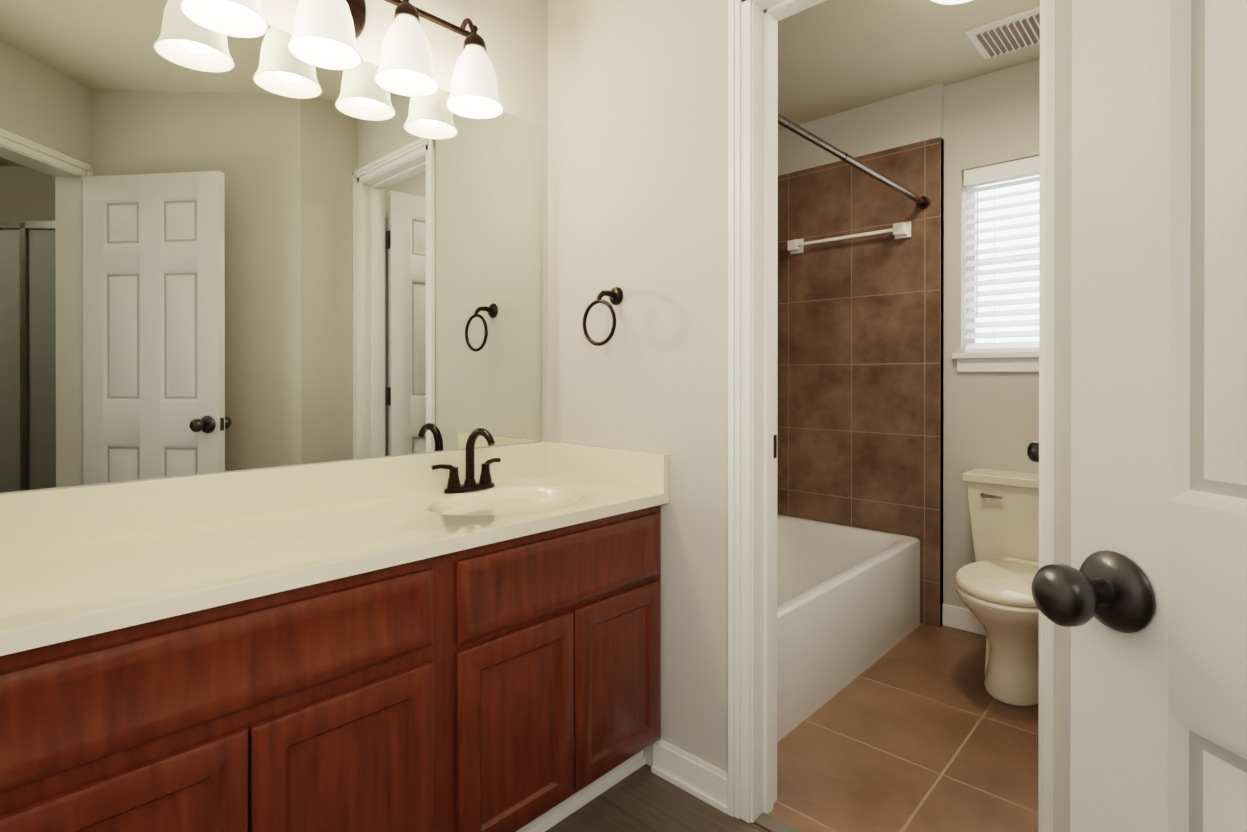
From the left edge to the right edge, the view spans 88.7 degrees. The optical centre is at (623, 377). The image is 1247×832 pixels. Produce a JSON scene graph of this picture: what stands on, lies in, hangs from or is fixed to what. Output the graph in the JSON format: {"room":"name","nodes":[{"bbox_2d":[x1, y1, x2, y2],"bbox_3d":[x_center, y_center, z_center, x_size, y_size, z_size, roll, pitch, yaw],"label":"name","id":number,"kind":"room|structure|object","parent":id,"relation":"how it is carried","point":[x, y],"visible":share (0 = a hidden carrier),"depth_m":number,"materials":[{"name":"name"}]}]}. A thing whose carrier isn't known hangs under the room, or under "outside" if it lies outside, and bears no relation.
{"room":"bathroom","nodes":[
{"label":"bathroom","id":0,"kind":"room"},
{"bbox_2d":[0,0,547,493],"bbox_3d":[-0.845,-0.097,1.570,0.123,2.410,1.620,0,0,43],"label":"mirror","id":1,"kind":"object","parent":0,"point":[220,252],"depth_m":1.47,"materials":[{"name":"clear glass"}]},
{"bbox_2d":[179,0,268,37],"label":"sconce","id":2,"kind":"object","parent":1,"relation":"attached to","point":[234,18],"depth_m":1.38,"materials":[{"name":"white glass"}]},
{"bbox_2d":[287,0,366,69],"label":"sconce","id":3,"kind":"object","parent":1,"relation":"attached to","point":[326,34],"depth_m":1.47,"materials":[{"name":"white glass"}]},
{"bbox_2d":[374,0,503,118],"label":"sconce","id":4,"kind":"object","parent":1,"relation":"attached to","point":[406,64],"depth_m":1.69,"materials":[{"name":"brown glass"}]},
{"bbox_2d":[548,0,727,772],"bbox_3d":[0.277,-0.097,1.706,1.802,2.410,0.115,0,0,43],"label":"wall","id":5,"kind":"structure","parent":0,"point":[638,152],"depth_m":1.79,"materials":[{"name":"paint"}]},
{"bbox_2d":[582,287,622,345],"bbox_3d":[-0.048,-0.182,1.875,0.135,0.178,0.080,0,0,43],"label":"towel ring","id":6,"kind":"object","parent":5,"relation":"attached to","point":[615,295],"visible":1,"depth_m":1.87,"materials":[{"name":"brown metal"}]},
{"bbox_2d":[651,739,727,813],"bbox_3d":[0.365,1.062,1.376,0.988,0.094,0.250,0,0,43],"label":"baseboard","id":7,"kind":"structure","parent":5,"relation":"attached to","point":[701,779],"depth_m":1.70,"materials":[{"name":"white paint"}]},
{"bbox_2d":[545,764,769,831],"bbox_3d":[-0.106,1.165,-0.859,4.900,0.100,4.245,0,0,43],"label":"floor","id":8,"kind":"structure","parent":0,"point":[643,798],"depth_m":1.62,"materials":[{"name":"brown wood"}]},
{"bbox_2d":[0,441,668,831],"bbox_3d":[-0.564,0.660,1.412,0.518,0.896,1.467,0,0,43],"label":"bathroom vanity","id":9,"kind":"object","parent":8,"relation":"on","point":[402,643],"visible":0.98,"depth_m":1.21,"materials":[{"name":"brown wood"}]},
{"bbox_2d":[431,428,500,493],"bbox_3d":[-0.403,0.227,1.773,0.141,0.178,0.222,0,0,43],"label":"faucet","id":10,"kind":"object","parent":9,"relation":"on","point":[470,484],"visible":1,"depth_m":1.79,"materials":[{"name":"brown metal"}]},
{"bbox_2d":[754,812,801,831],"bbox_3d":[0.562,1.106,1.398,0.606,0.006,0.050,0,0,43],"label":"threshold","id":11,"kind":"object","parent":8,"relation":"on","point":[769,822],"depth_m":1.57,"materials":[{"name":"metal"}]},
{"bbox_2d":[778,83,943,622],"bbox_3d":[1.152,-0.101,3.168,0.840,2.410,0.155,0,0,43],"label":"wall","id":12,"kind":"structure","parent":0,"point":[916,116],"depth_m":3.02,"materials":[{"name":"paint"}]},
{"bbox_2d":[777,137,940,626],"bbox_3d":[1.099,0.019,3.106,0.832,2.170,0.008,0,0,43],"label":"wall tile","id":13,"kind":"structure","parent":12,"relation":"attached to","point":[858,382],"depth_m":3.05,"materials":[{"name":"brown tile"}]},
{"bbox_2d":[787,221,910,253],"bbox_3d":[1.070,-0.676,3.083,0.602,0.072,0.062,0,0,43],"label":"rail","id":14,"kind":"object","parent":13,"relation":"attached to","point":[901,230],"visible":1,"depth_m":3.02,"materials":[{"name":"white ceramic"}]},
{"bbox_2d":[778,113,929,208],"bbox_3d":[0.832,-0.784,2.311,0.054,0.053,1.513,0,0,43],"label":"shower curtain rod","id":15,"kind":"object","parent":13,"relation":"attached to","point":[922,202],"visible":0.65,"depth_m":2.29,"materials":[{"name":"metal"}]},
{"bbox_2d":[940,138,943,626],"bbox_3d":[1.417,0.020,2.843,0.008,2.170,0.042,0,0,43],"label":"wall tile","id":16,"kind":"structure","parent":12,"relation":"attached to","point":[942,344],"depth_m":2.84,"materials":[{"name":"black tile"}]},
{"bbox_2d":[769,623,1038,831],"bbox_3d":[0.907,1.156,2.339,2.000,0.100,1.805,0,0,43],"label":"floor","id":17,"kind":"structure","parent":0,"point":[919,728],"depth_m":1.89,"materials":[{"name":"brown tile"}]},
{"bbox_2d":[777,514,919,741],"bbox_3d":[0.552,0.913,2.579,0.756,0.385,1.510,0,0,43],"label":"bathtub","id":18,"kind":"object","parent":17,"relation":"on","point":[848,604],"visible":0.25,"depth_m":2.44,"materials":[{"name":"ceramic"}]},
{"bbox_2d":[955,468,1038,705],"bbox_3d":[1.458,0.748,2.332,0.486,0.716,0.724,0,0,43],"label":"toilet","id":19,"kind":"object","parent":17,"relation":"on","point":[993,583],"visible":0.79,"depth_m":2.27,"materials":[{"name":"ceramic"}]},
{"bbox_2d":[778,0,1039,130],"bbox_3d":[0.909,-1.354,2.333,2.000,0.100,1.800,0,0,43],"label":"ceiling","id":20,"kind":"structure","parent":0,"point":[836,56],"depth_m":2.56,"materials":[{"name":"paint"}]},
{"bbox_2d":[931,0,970,4],"bbox_3d":[1.062,-1.250,1.984,0.336,0.104,0.336,0,0,43],"label":"dome ceiling light","id":21,"kind":"object","parent":20,"relation":"attached to","point":[948,2],"visible":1,"depth_m":2.05,"materials":[{"name":"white glass"}]},
{"bbox_2d":[965,6,1039,58],"bbox_3d":[1.480,-1.294,2.401,0.280,0.020,0.280,0,0,43],"label":"ceiling vent","id":22,"kind":"object","parent":20,"relation":"in","point":[1019,30],"visible":0.75,"depth_m":2.39,"materials":[{"name":"white metal"}]},
{"bbox_2d":[943,58,1039,608],"bbox_3d":[1.754,-0.100,2.632,0.772,2.410,0.113,0,0,43],"label":"wall","id":23,"kind":"structure","parent":0,"point":[991,420],"depth_m":2.77,"materials":[{"name":"paint"}]},
{"bbox_2d":[942,604,985,635],"bbox_3d":[1.174,1.060,2.024,0.779,0.094,1.571,0,0,43],"label":"baseboard","id":24,"kind":"structure","parent":23,"relation":"attached to","point":[960,618],"depth_m":2.80,"materials":[{"name":"white paint"}]},
{"bbox_2d":[952,176,1038,371],"bbox_3d":[1.733,-0.470,2.628,0.660,0.890,0.140,0,0,43],"label":"window","id":25,"kind":"structure","parent":23,"relation":"in","point":[1026,186],"depth_m":2.77,"materials":[{"name":"white paint"}]},
{"bbox_2d":[964,155,1039,352],"bbox_3d":[1.732,-0.512,2.627,0.588,0.801,0.058,0,0,43],"label":"window blinds","id":26,"kind":"object","parent":25,"relation":"attached to","point":[1006,172],"visible":0.38,"depth_m":2.73,"materials":[{"name":"white plastic"}]},
{"bbox_2d":[1027,441,1038,461],"bbox_3d":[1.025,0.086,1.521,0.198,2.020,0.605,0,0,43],"label":"door knob","id":27,"kind":"object","parent":23,"relation":"attached to","point":[1033,451],"depth_m":1.74,"materials":[{"name":"metal"}]},
{"bbox_2d":[1053,0,1055,831],"bbox_3d":[0.765,-0.095,0.993,0.115,2.410,0.256,0,0,43],"label":"wall","id":28,"kind":"structure","parent":0,"point":[1054,371],"depth_m":0.94,"materials":[{"name":"paint"}]},
{"bbox_2d":[728,0,1054,831],"bbox_3d":[0.577,0.056,1.413,0.733,2.105,0.135,0,0,43],"label":"door frame","id":29,"kind":"structure","parent":28,"relation":"attached to","point":[738,408],"depth_m":1.60,"materials":[{"name":"white paint"}]},
{"bbox_2d":[773,435,776,457],"bbox_3d":[0.390,0.178,1.653,0.002,0.060,0.026,0,0,43],"label":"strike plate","id":30,"kind":"structure","parent":29,"relation":"attached to","point":[775,446],"depth_m":1.66,"materials":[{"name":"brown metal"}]},
{"bbox_2d":[1053,0,1071,831],"bbox_3d":[0.710,-0.093,0.415,0.115,2.410,1.054,0,0,-2],"label":"door frame","id":31,"kind":"structure","parent":0,"point":[1062,284],"depth_m":0.92,"materials":[{"name":"paint"}]},
{"bbox_3d":[0.269,-0.092,-0.068,0.808,2.410,0.808,0,0,43],"label":"wall","id":32,"kind":"structure","parent":0,"visible":0},
{"bbox_2d":[1031,0,1246,831],"bbox_3d":[0.559,0.108,0.366,0.586,1.984,0.460,0,0,43],"label":"entry door","id":33,"kind":"structure","parent":32,"relation":"in","point":[1143,596],"depth_m":0.58,"materials":[{"name":"white paint"}]}
]}

